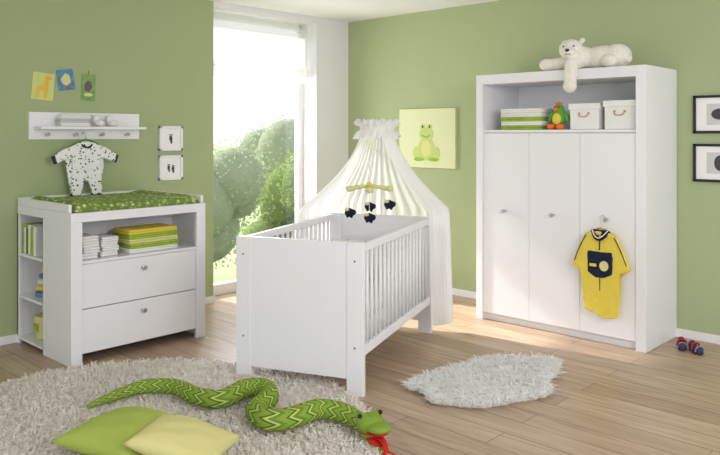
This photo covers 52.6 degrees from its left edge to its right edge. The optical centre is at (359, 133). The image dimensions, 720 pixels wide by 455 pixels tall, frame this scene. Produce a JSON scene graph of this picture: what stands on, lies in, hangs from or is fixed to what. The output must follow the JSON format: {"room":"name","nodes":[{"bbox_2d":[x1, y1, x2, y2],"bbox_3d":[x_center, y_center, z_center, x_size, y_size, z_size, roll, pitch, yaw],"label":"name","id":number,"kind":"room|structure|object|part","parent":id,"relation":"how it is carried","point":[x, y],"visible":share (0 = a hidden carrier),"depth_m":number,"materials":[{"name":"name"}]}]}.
{"room":"children's room","nodes":[
{"label":"children's room","id":0,"kind":"room"},
{"bbox_2d":[0,0,212,336],"bbox_3d":[-3.369,0.155,4.341,0.200,2.650,5.850,0,0,43],"label":"wall","id":1,"kind":"structure","parent":0,"point":[152,60],"depth_m":5.68,"materials":[{"name":"green paint"}]},
{"bbox_2d":[31,71,54,100],"bbox_3d":[-2.312,-0.347,5.310,0.008,0.212,0.176,0,0,43],"label":"card","id":2,"kind":"object","parent":1,"relation":"attached to","point":[42,88],"visible":1,"depth_m":5.30,"materials":[{"name":"yellow paper"}]},
{"bbox_2d":[56,69,74,90],"bbox_3d":[-2.195,-0.405,5.433,0.008,0.172,0.147,0,0,43],"label":"card","id":3,"kind":"object","parent":1,"relation":"attached to","point":[65,77],"visible":1,"depth_m":5.43,"materials":[{"name":"blue paper"}]},
{"bbox_2d":[28,112,146,139],"bbox_3d":[-2.034,-0.060,5.501,0.150,0.200,0.870,0,0,43],"label":"shelf rack","id":4,"kind":"object","parent":1,"relation":"attached to","point":[41,125],"visible":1,"depth_m":5.49,"materials":[{"name":"white paint"}]},
{"bbox_2d":[55,115,90,126],"bbox_3d":[-2.125,-0.099,5.393,0.100,0.085,0.227,0,0,43],"label":"folded cloths","id":5,"kind":"object","parent":4,"relation":"on","point":[62,120],"visible":0.98,"depth_m":5.35,"materials":[{"name":"white fabric"}]},
{"bbox_2d":[51,132,118,195],"bbox_3d":[-2.051,0.224,5.435,0.081,0.479,0.521,0,0,43],"label":"spotted sleepsuit","id":6,"kind":"object","parent":4,"relation":"hanging from","point":[84,161],"visible":1,"depth_m":5.41,"materials":[{"name":"fabric"}]},
{"bbox_2d":[92,115,104,125],"bbox_3d":[-1.984,-0.101,5.521,0.109,0.088,0.058,0,0,26],"label":"bootie","id":7,"kind":"object","parent":4,"relation":"on","point":[96,121],"visible":1,"depth_m":5.50,"materials":[{"name":"white fabric"}]},
{"bbox_2d":[106,115,117,126],"bbox_3d":[-1.908,-0.101,5.601,0.109,0.088,0.058,0,0,26],"label":"bootie","id":8,"kind":"object","parent":4,"relation":"on","point":[109,119],"visible":1,"depth_m":5.58,"materials":[{"name":"white fabric"}]},
{"bbox_2d":[81,71,95,100],"bbox_3d":[-2.075,-0.370,5.561,0.008,0.230,0.110,0,-2,43],"label":"card","id":9,"kind":"object","parent":1,"relation":"attached to","point":[87,81],"visible":1,"depth_m":5.56,"materials":[{"name":"green paper"}]},
{"bbox_2d":[0,296,213,345],"bbox_3d":[-3.291,1.450,4.268,0.014,0.060,5.850,0,0,43],"label":"baseboard","id":10,"kind":"structure","parent":1,"relation":"attached to","point":[4,340],"depth_m":5.14,"materials":[{"name":"white wood"}]},
{"bbox_2d":[158,126,182,150],"bbox_3d":[-1.579,0.037,6.075,0.025,0.205,0.220,0,0,43],"label":"frame","id":11,"kind":"object","parent":1,"relation":"attached to","point":[170,138],"visible":1,"depth_m":6.07,"materials":[{"name":"white paper"}]},
{"bbox_3d":[-1.647,0.037,6.002,0.025,0.205,0.020,0,0,43],"label":"frame","id":12,"kind":"part","parent":11,"relation":"part of","materials":[{"name":"white paint"}]},
{"bbox_3d":[-1.579,-0.056,6.075,0.025,0.020,0.220,0,0,43],"label":"frame","id":13,"kind":"part","parent":11,"relation":"part of","materials":[{"name":"white paint"}]},
{"bbox_3d":[-1.579,0.130,6.075,0.025,0.020,0.220,0,0,43],"label":"frame","id":14,"kind":"part","parent":11,"relation":"part of","materials":[{"name":"white paint"}]},
{"bbox_3d":[-1.510,0.037,6.148,0.025,0.205,0.020,0,0,43],"label":"frame","id":15,"kind":"part","parent":11,"relation":"part of","materials":[{"name":"white paint"}]},
{"bbox_2d":[158,155,182,179],"bbox_3d":[-1.579,0.280,6.075,0.025,0.205,0.220,0,0,43],"label":"frame","id":16,"kind":"object","parent":1,"relation":"attached to","point":[170,167],"visible":1,"depth_m":6.07,"materials":[{"name":"white paint"}]},
{"bbox_3d":[-1.647,0.280,6.002,0.025,0.205,0.020,0,0,43],"label":"frame","id":17,"kind":"part","parent":16,"relation":"part of","materials":[{"name":"white paint"}]},
{"bbox_3d":[-1.579,0.188,6.075,0.025,0.020,0.220,0,0,43],"label":"frame","id":18,"kind":"part","parent":16,"relation":"part of","materials":[{"name":"white paint"}]},
{"bbox_3d":[-1.579,0.372,6.075,0.025,0.020,0.220,0,0,43],"label":"frame","id":19,"kind":"part","parent":16,"relation":"part of","materials":[{"name":"white paint"}]},
{"bbox_3d":[-1.510,0.280,6.148,0.025,0.205,0.020,0,0,43],"label":"frame","id":20,"kind":"part","parent":16,"relation":"part of","materials":[{"name":"white paint"}]},
{"bbox_2d":[213,280,235,295],"bbox_3d":[-1.031,1.430,7.009,0.060,0.100,1.240,0,0,43],"label":"sill","id":21,"kind":"structure","parent":1,"relation":"attached to","point":[226,287],"depth_m":6.73,"materials":[{"name":"white"}]},
{"bbox_2d":[213,10,309,83],"bbox_3d":[-0.931,-0.810,6.914,0.035,0.600,1.210,0,0,43],"label":"blind","id":22,"kind":"object","parent":1,"relation":"attached to","point":[244,46],"visible":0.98,"depth_m":6.90,"materials":[{"name":"white fabric"}]},
{"bbox_2d":[213,1,315,23],"bbox_3d":[-0.936,-1.145,6.920,0.200,0.050,1.240,0,0,43],"label":"window frame","id":23,"kind":"structure","parent":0,"point":[217,6],"depth_m":6.83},
{"bbox_2d":[295,17,347,238],"bbox_3d":[-0.395,0.155,7.537,0.260,2.650,0.520,0,0,43],"label":"wall","id":24,"kind":"structure","parent":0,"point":[325,97],"depth_m":7.42,"materials":[{"name":"white paint"}]},
{"bbox_3d":[-0.626,0.180,7.438,0.060,2.600,0.060,0,0,43],"label":"frame","id":25,"kind":"part","parent":24,"relation":"part of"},
{"bbox_2d":[211,0,497,21],"bbox_3d":[-0.190,-1.230,2.647,7.250,0.120,7.750,0,0,43],"label":"ceiling","id":26,"kind":"structure","parent":0,"point":[338,10],"depth_m":6.68,"materials":[{"name":"white paint"}]},
{"bbox_2d":[0,292,719,454],"bbox_3d":[-0.190,1.540,2.647,7.250,0.120,7.750,0,0,43],"label":"floor","id":27,"kind":"structure","parent":0,"point":[610,399],"depth_m":4.23,"materials":[{"name":"brown wood"}]},
{"bbox_2d":[18,190,204,367],"bbox_3d":[-1.771,0.965,5.239,0.863,1.030,1.010,0,0,43],"label":"table","id":28,"kind":"object","parent":27,"relation":"on","point":[99,303],"visible":0.88,"depth_m":4.93,"materials":[{"name":"white paint"}]},
{"bbox_2d":[19,252,42,261],"bbox_3d":[-2.178,0.851,5.136,0.388,0.018,0.298,0,0,43],"label":"shelf","id":29,"kind":"object","parent":28,"relation":"attached to","point":[22,255],"depth_m":5.04,"materials":[{"name":"white paint"}]},
{"bbox_2d":[19,292,42,305],"bbox_3d":[-2.178,1.146,5.136,0.388,0.018,0.298,0,0,43],"label":"shelf","id":30,"kind":"object","parent":28,"relation":"attached to","point":[30,296],"depth_m":5.08,"materials":[{"name":"white paint"}]},
{"bbox_2d":[19,333,42,348],"bbox_3d":[-2.178,1.441,5.136,0.388,0.018,0.298,0,0,43],"label":"shelf","id":31,"kind":"object","parent":28,"relation":"attached to","point":[31,338],"depth_m":5.08,"materials":[{"name":"white paint"}]},
{"bbox_2d":[23,222,42,255],"bbox_3d":[-2.252,0.738,5.144,0.223,0.206,0.170,0,0,43],"label":"books","id":32,"kind":"object","parent":28,"relation":"on","point":[32,232],"visible":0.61,"depth_m":5.04,"materials":[{"name":"paper"}]},
{"bbox_2d":[24,227,27,252],"bbox_3d":[-2.301,0.749,5.190,0.028,0.184,0.170,0,0,43],"label":"book","id":33,"kind":"object","parent":32,"relation":"on","point":[25,228],"depth_m":5.12,"materials":[{"name":"white paper"}]},
{"bbox_2d":[26,228,27,253],"bbox_3d":[-2.277,0.751,5.167,0.035,0.181,0.170,0,0,43],"label":"book","id":34,"kind":"object","parent":32,"relation":"on","point":[26,228],"depth_m":5.10,"materials":[{"name":"white paper"}]},
{"bbox_2d":[30,227,32,254],"bbox_3d":[-2.219,0.745,5.112,0.046,0.192,0.170,0,0,43],"label":"book","id":35,"kind":"object","parent":32,"relation":"on","point":[31,228],"depth_m":5.05,"materials":[{"name":"paper"}]},
{"bbox_2d":[34,307,42,338],"bbox_3d":[-2.207,1.312,5.135,0.178,0.239,0.169,0,0,43],"label":"bucket","id":36,"kind":"object","parent":28,"relation":"on","point":[38,318],"visible":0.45,"depth_m":5.07,"materials":[{"name":"yellow plastic"}]},
{"bbox_2d":[35,268,42,296],"bbox_3d":[-2.221,1.038,5.121,0.120,0.197,0.120,0,0,43],"label":"toy stacker","id":37,"kind":"object","parent":28,"relation":"on","point":[39,293],"visible":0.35,"depth_m":5.08,"materials":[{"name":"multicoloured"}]},
{"bbox_3d":[-1.809,1.022,4.632,0.030,0.915,0.075,0,0,43],"label":"post","id":38,"kind":"part","parent":28,"relation":"part of","materials":[{"name":"white paint"}]},
{"bbox_2d":[82,233,99,259],"bbox_3d":[-1.822,0.742,4.817,0.189,0.150,0.126,0,0,43],"label":"folded towels","id":39,"kind":"object","parent":28,"relation":"on","point":[90,247],"visible":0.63,"depth_m":4.76,"materials":[{"name":"white fabric"}]},
{"bbox_2d":[96,234,118,256],"bbox_3d":[-1.734,0.752,4.938,0.191,0.130,0.131,0,0,43],"label":"folded towels","id":40,"kind":"object","parent":28,"relation":"on","point":[108,243],"visible":0.63,"depth_m":4.87,"materials":[{"name":"white fabric"}]},
{"bbox_2d":[32,190,199,212],"bbox_3d":[-1.777,0.472,5.245,0.775,0.061,0.950,0,0,43],"label":"changing pad","id":41,"kind":"object","parent":28,"relation":"on","point":[138,198],"visible":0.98,"depth_m":5.09,"materials":[{"name":"green patterned cotton fabric"}]},
{"bbox_3d":[-1.495,0.980,4.979,0.022,0.284,0.856,0,0,43],"label":"drawer","id":42,"kind":"part","parent":28,"relation":"part of","materials":[{"name":"white paint"}]},
{"bbox_3d":[-1.495,1.269,4.979,0.022,0.282,0.856,0,0,43],"label":"drawer","id":43,"kind":"part","parent":28,"relation":"part of","materials":[{"name":"white paint"}]},
{"bbox_2d":[113,223,178,253],"bbox_3d":[-1.518,0.737,5.169,0.239,0.160,0.389,0,0,43],"label":"towels","id":44,"kind":"object","parent":28,"relation":"on","point":[157,236],"visible":0.89,"depth_m":5.07,"materials":[{"name":"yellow fabric"}]},
{"bbox_3d":[-1.167,1.022,5.312,0.030,0.915,0.075,0,0,43],"label":"post","id":45,"kind":"part","parent":28,"relation":"part of","materials":[{"name":"white paint"}]},
{"bbox_2d":[0,356,387,454],"bbox_3d":[-1.117,1.448,3.418,2.630,0.063,2.630,0,0,43],"label":"shag rug","id":46,"kind":"object","parent":27,"relation":"on","point":[35,410],"visible":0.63,"depth_m":3.90,"materials":[{"name":"carpet"}]},
{"bbox_2d":[51,406,171,454],"bbox_3d":[-1.066,1.365,3.329,0.460,0.159,0.460,0,0,26],"label":"cushion","id":47,"kind":"object","parent":46,"relation":"on","point":[104,434],"visible":0.76,"depth_m":3.21,"materials":[{"name":"green fabric"}]},
{"bbox_2d":[123,414,240,454],"bbox_3d":[-0.768,1.345,3.193,0.397,0.167,0.389,0,0,9],"label":"cushion","id":48,"kind":"object","parent":46,"relation":"on","point":[169,434],"visible":1,"depth_m":3.10,"materials":[{"name":"yellow fabric"}]},
{"bbox_2d":[87,378,395,454],"bbox_3d":[-0.551,1.386,3.755,1.686,0.140,0.522,0,0,20],"label":"snake","id":49,"kind":"object","parent":46,"relation":"on","point":[260,412],"visible":1,"depth_m":3.63,"materials":[{"name":"green fabric"}]},
{"bbox_2d":[236,212,431,396],"bbox_3d":[-0.104,1.048,4.910,0.820,0.865,1.441,0,0,21],"label":"cot","id":50,"kind":"object","parent":27,"relation":"on","point":[316,307],"visible":0.98,"depth_m":4.30,"materials":[{"name":"white paint"}]},
{"bbox_3d":[-0.693,1.048,4.389,0.100,0.865,0.040,0,0,21],"label":"foot post","id":51,"kind":"part","parent":50,"relation":"part of","materials":[{"name":"white paint"}]},
{"bbox_3d":[-0.467,0.647,5.052,0.030,0.045,1.360,0,0,21],"label":"rail","id":52,"kind":"part","parent":50,"relation":"part of","materials":[{"name":"white paint"}]},
{"bbox_3d":[-0.359,1.002,4.256,0.620,0.775,0.028,0,0,21],"label":"foot panel","id":53,"kind":"part","parent":50,"relation":"part of","materials":[{"name":"white paint"}]},
{"bbox_3d":[-0.184,1.048,5.693,0.100,0.865,0.040,0,0,21],"label":"head post","id":54,"kind":"part","parent":50,"relation":"part of","materials":[{"name":"white paint"}]},
{"bbox_3d":[-0.023,1.048,4.127,0.100,0.865,0.040,0,0,21],"label":"foot post","id":55,"kind":"part","parent":50,"relation":"part of","materials":[{"name":"white paint"}]},
{"bbox_2d":[345,149,395,222],"bbox_3d":[0.095,0.375,5.371,0.364,0.521,0.444,0,0,21],"label":"mobile","id":56,"kind":"object","parent":50,"relation":"attached to","point":[368,217],"depth_m":5.31},
{"bbox_2d":[297,118,452,325],"bbox_3d":[0.119,0.642,5.439,1.081,1.514,0.604,0,0,21],"label":"canopy","id":57,"kind":"object","parent":50,"relation":"attached to","point":[411,196],"visible":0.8,"depth_m":5.46,"materials":[{"name":"white fabric"}]},
{"bbox_3d":[0.152,1.002,5.564,0.620,0.775,0.028,0,0,21],"label":"head panel","id":58,"kind":"part","parent":50,"relation":"part of","materials":[{"name":"white paint"}]},
{"bbox_3d":[-0.103,1.167,4.910,0.736,0.114,1.350,0,0,21],"label":"mattress","id":59,"kind":"part","parent":50,"relation":"part of","materials":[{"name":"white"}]},
{"bbox_3d":[0.260,0.647,4.768,0.030,0.045,1.360,0,0,21],"label":"rail","id":60,"kind":"part","parent":50,"relation":"part of","materials":[{"name":"white paint"}]},
{"bbox_3d":[0.260,1.232,4.768,0.030,0.055,1.360,0,0,21],"label":"rail","id":61,"kind":"part","parent":50,"relation":"part of","materials":[{"name":"white paint"}]},
{"bbox_3d":[0.487,1.048,5.431,0.100,0.865,0.040,0,0,21],"label":"head post","id":62,"kind":"part","parent":50,"relation":"part of","materials":[{"name":"white paint"}]},
{"bbox_2d":[400,352,565,408],"bbox_3d":[0.836,1.449,4.338,1.219,0.062,0.770,0,0,-33],"label":"sheepskin rug","id":63,"kind":"object","parent":27,"relation":"on","point":[488,381],"visible":1,"depth_m":4.25,"materials":[{"name":"white fur"}]},
{"bbox_2d":[476,64,676,352],"bbox_3d":[1.616,0.505,5.581,1.370,1.950,0.593,0,0,43],"label":"wardrobe","id":64,"kind":"object","parent":27,"relation":"on","point":[539,193],"visible":1,"depth_m":5.32,"materials":[{"name":"white paint"}]},
{"bbox_3d":[1.144,0.707,5.690,0.410,1.426,0.022,0,0,43],"label":"door","id":65,"kind":"part","parent":64,"relation":"part of","materials":[{"name":"white paint"}]},
{"bbox_2d":[501,108,556,129],"bbox_3d":[1.334,-0.116,5.740,0.369,0.165,0.271,0,0,43],"label":"towels","id":66,"kind":"object","parent":64,"relation":"on","point":[522,118],"visible":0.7,"depth_m":5.62,"materials":[{"name":"fabric"}]},
{"bbox_3d":[1.444,0.707,5.406,0.410,1.426,0.022,0,0,43],"label":"door","id":67,"kind":"part","parent":64,"relation":"part of","materials":[{"name":"white paint"}]},
{"bbox_2d":[547,101,569,128],"bbox_3d":[1.479,-0.140,5.450,0.174,0.212,0.131,0,0,43],"label":"parrot","id":68,"kind":"object","parent":64,"relation":"on","point":[558,116],"visible":1,"depth_m":5.43,"materials":[{"name":"green fabric"}]},
{"bbox_3d":[1.811,0.512,5.795,1.240,1.815,0.015,0,0,43],"label":"panel","id":69,"kind":"part","parent":64,"relation":"part of","materials":[{"name":"white wood"}]},
{"bbox_2d":[539,38,631,92],"bbox_3d":[1.630,-0.499,5.291,0.654,0.405,0.284,0,0,19],"label":"bear","id":70,"kind":"object","parent":64,"relation":"on","point":[575,56],"visible":0.95,"depth_m":5.21},
{"bbox_2d":[568,103,604,129],"bbox_3d":[1.726,-0.128,5.391,0.240,0.190,0.329,0,0,43],"label":"storage box","id":71,"kind":"object","parent":64,"relation":"on","point":[583,116],"visible":0.88,"depth_m":5.27,"materials":[{"name":"white cardboard"}]},
{"bbox_3d":[1.729,-0.201,5.394,0.240,0.045,0.320,0,0,43],"label":"lid","id":72,"kind":"part","parent":71,"relation":"part of","materials":[{"name":"white cardboard"}]},
{"bbox_2d":[572,215,630,318],"bbox_3d":[1.673,0.924,5.073,0.429,0.717,0.072,0,0,42],"label":"yellow romper","id":73,"kind":"object","parent":64,"relation":"hanging from","point":[601,260],"visible":1,"depth_m":5.06,"materials":[{"name":"yellow fabric"}]},
{"bbox_3d":[1.671,0.910,5.068,0.186,0.184,0.021,0,0,43],"label":"chest panel","id":74,"kind":"part","parent":73,"relation":"part of","materials":[{"name":"blue fabric"}]},
{"bbox_3d":[1.745,0.707,5.122,0.410,1.426,0.022,0,0,43],"label":"door","id":75,"kind":"part","parent":64,"relation":"part of","materials":[{"name":"white paint"}]},
{"bbox_2d":[603,100,635,128],"bbox_3d":[1.920,-0.136,5.208,0.245,0.205,0.329,0,0,43],"label":"storage box","id":76,"kind":"object","parent":64,"relation":"on","point":[619,114],"visible":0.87,"depth_m":5.10,"materials":[{"name":"white cardboard"}]},
{"bbox_3d":[1.923,-0.215,5.211,0.245,0.045,0.320,0,0,43],"label":"lid","id":77,"kind":"part","parent":76,"relation":"part of","materials":[{"name":"white cardboard"}]},
{"bbox_2d":[676,336,687,350],"bbox_3d":[2.216,1.442,5.012,0.074,0.075,0.137,0,0,18],"label":"bootie","id":78,"kind":"object","parent":27,"relation":"on","point":[681,343],"visible":1,"depth_m":4.97,"materials":[{"name":"blue fabric"}]},
{"bbox_2d":[688,340,703,354],"bbox_3d":[2.270,1.442,4.921,0.074,0.075,0.137,0,0,-7],"label":"bootie","id":79,"kind":"object","parent":27,"relation":"on","point":[698,349],"visible":1,"depth_m":4.90,"materials":[{"name":"blue fabric"}]},
{"bbox_2d":[348,0,719,335],"bbox_3d":[2.402,0.155,5.357,7.200,2.650,0.150,0,0,43],"label":"wall","id":80,"kind":"structure","parent":0,"point":[430,59],"depth_m":6.25,"materials":[{"name":"green paint"}]},
{"bbox_2d":[399,108,456,168],"bbox_3d":[0.634,0.040,6.901,0.670,0.560,0.032,0,0,43],"label":"canvas","id":81,"kind":"object","parent":80,"relation":"attached to","point":[428,139],"visible":0.99,"depth_m":6.86,"materials":[{"name":"yellow fabric"}]},
{"bbox_3d":[0.543,0.180,6.972,0.090,0.120,0.002,0,0,43],"label":"frog leg","id":82,"kind":"part","parent":81,"relation":"part of","materials":[{"name":"green"}]},
{"bbox_3d":[0.711,0.180,6.814,0.090,0.120,0.002,0,0,43],"label":"frog leg","id":83,"kind":"part","parent":81,"relation":"part of","materials":[{"name":"green"}]},
{"bbox_2d":[452,288,719,343],"bbox_3d":[2.418,1.450,5.229,7.000,0.060,0.014,0,0,43],"label":"baseboard","id":84,"kind":"structure","parent":80,"relation":"attached to","point":[689,334],"depth_m":5.26,"materials":[{"name":"white wood"}]},
{"bbox_2d":[693,144,719,181],"bbox_3d":[2.546,0.205,5.102,0.400,0.270,0.025,0,0,43],"label":"print","id":85,"kind":"object","parent":80,"relation":"attached to","point":[706,157],"visible":1,"depth_m":5.18,"materials":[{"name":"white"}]},
{"bbox_3d":[2.407,0.205,5.233,0.018,0.270,0.025,0,0,43],"label":"frame","id":86,"kind":"part","parent":85,"relation":"part of","materials":[{"name":"black wood"}]},
{"bbox_3d":[2.546,0.079,5.102,0.400,0.018,0.025,0,0,43],"label":"frame","id":87,"kind":"part","parent":85,"relation":"part of","materials":[{"name":"black wood"}]},
{"bbox_3d":[2.546,0.331,5.102,0.400,0.018,0.025,0,0,43],"label":"frame","id":88,"kind":"part","parent":85,"relation":"part of","materials":[{"name":"black wood"}]},
{"bbox_2d":[714,155,719,170],"bbox_3d":[2.531,0.205,5.115,0.080,0.110,0.002,0,0,43],"label":"print","id":89,"kind":"object","parent":85,"relation":"attached to","point":[716,157],"depth_m":5.13,"materials":[{"name":"grey paper"}]},
{"bbox_2d":[693,95,719,132],"bbox_3d":[2.546,-0.140,5.102,0.400,0.270,0.025,0,0,43],"label":"print","id":90,"kind":"object","parent":80,"relation":"attached to","point":[706,108],"visible":1,"depth_m":5.18,"materials":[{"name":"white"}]},
{"bbox_3d":[2.407,-0.140,5.233,0.018,0.270,0.025,0,0,43],"label":"frame","id":91,"kind":"part","parent":90,"relation":"part of","materials":[{"name":"black"}]},
{"bbox_3d":[2.546,-0.266,5.102,0.400,0.018,0.025,0,0,43],"label":"frame","id":92,"kind":"part","parent":90,"relation":"part of","materials":[{"name":"black"}]},
{"bbox_3d":[2.546,-0.014,5.102,0.400,0.018,0.025,0,0,43],"label":"frame","id":93,"kind":"part","parent":90,"relation":"part of","materials":[{"name":"black"}]},
{"bbox_2d":[711,108,719,119],"bbox_3d":[2.531,-0.140,5.115,0.120,0.080,0.002,0,0,43],"label":"print","id":94,"kind":"object","parent":90,"relation":"attached to","point":[715,112],"depth_m":5.14,"materials":[{"name":"grey paper"}]},
{"label":"outside","id":95,"kind":"structure","parent":0,"visible":0},
{"bbox_2d":[213,146,261,283],"bbox_3d":[-60.706,4.480,119.737,240.000,0.001,240.000,0,0,43],"label":"ground","id":96,"kind":"structure","parent":95,"point":[221,274],"depth_m":24.99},
{"bbox_2d":[213,139,271,268],"bbox_3d":[-4.924,2.305,20.988,5.092,4.376,4.113,0,0,7],"label":"tree","id":97,"kind":"object","parent":96,"relation":"on","point":[237,172],"visible":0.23,"depth_m":19.99,"materials":[{"name":"green plant"}]},
{"bbox_2d":[230,149,294,264],"bbox_3d":[-1.286,2.330,13.895,2.256,4.321,2.402,0,0,24],"label":"tree","id":98,"kind":"object","parent":96,"relation":"on","point":[277,204],"visible":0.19,"depth_m":13.45,"materials":[{"name":"green plant"}]},
{"bbox_2d":[234,109,294,212],"bbox_3d":[-3.412,1.711,33.357,5.522,5.558,6.449,0,0,23],"label":"tree","id":99,"kind":"object","parent":96,"relation":"on","point":[275,141],"visible":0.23,"depth_m":30.70,"materials":[{"name":"green plant"}]}
]}

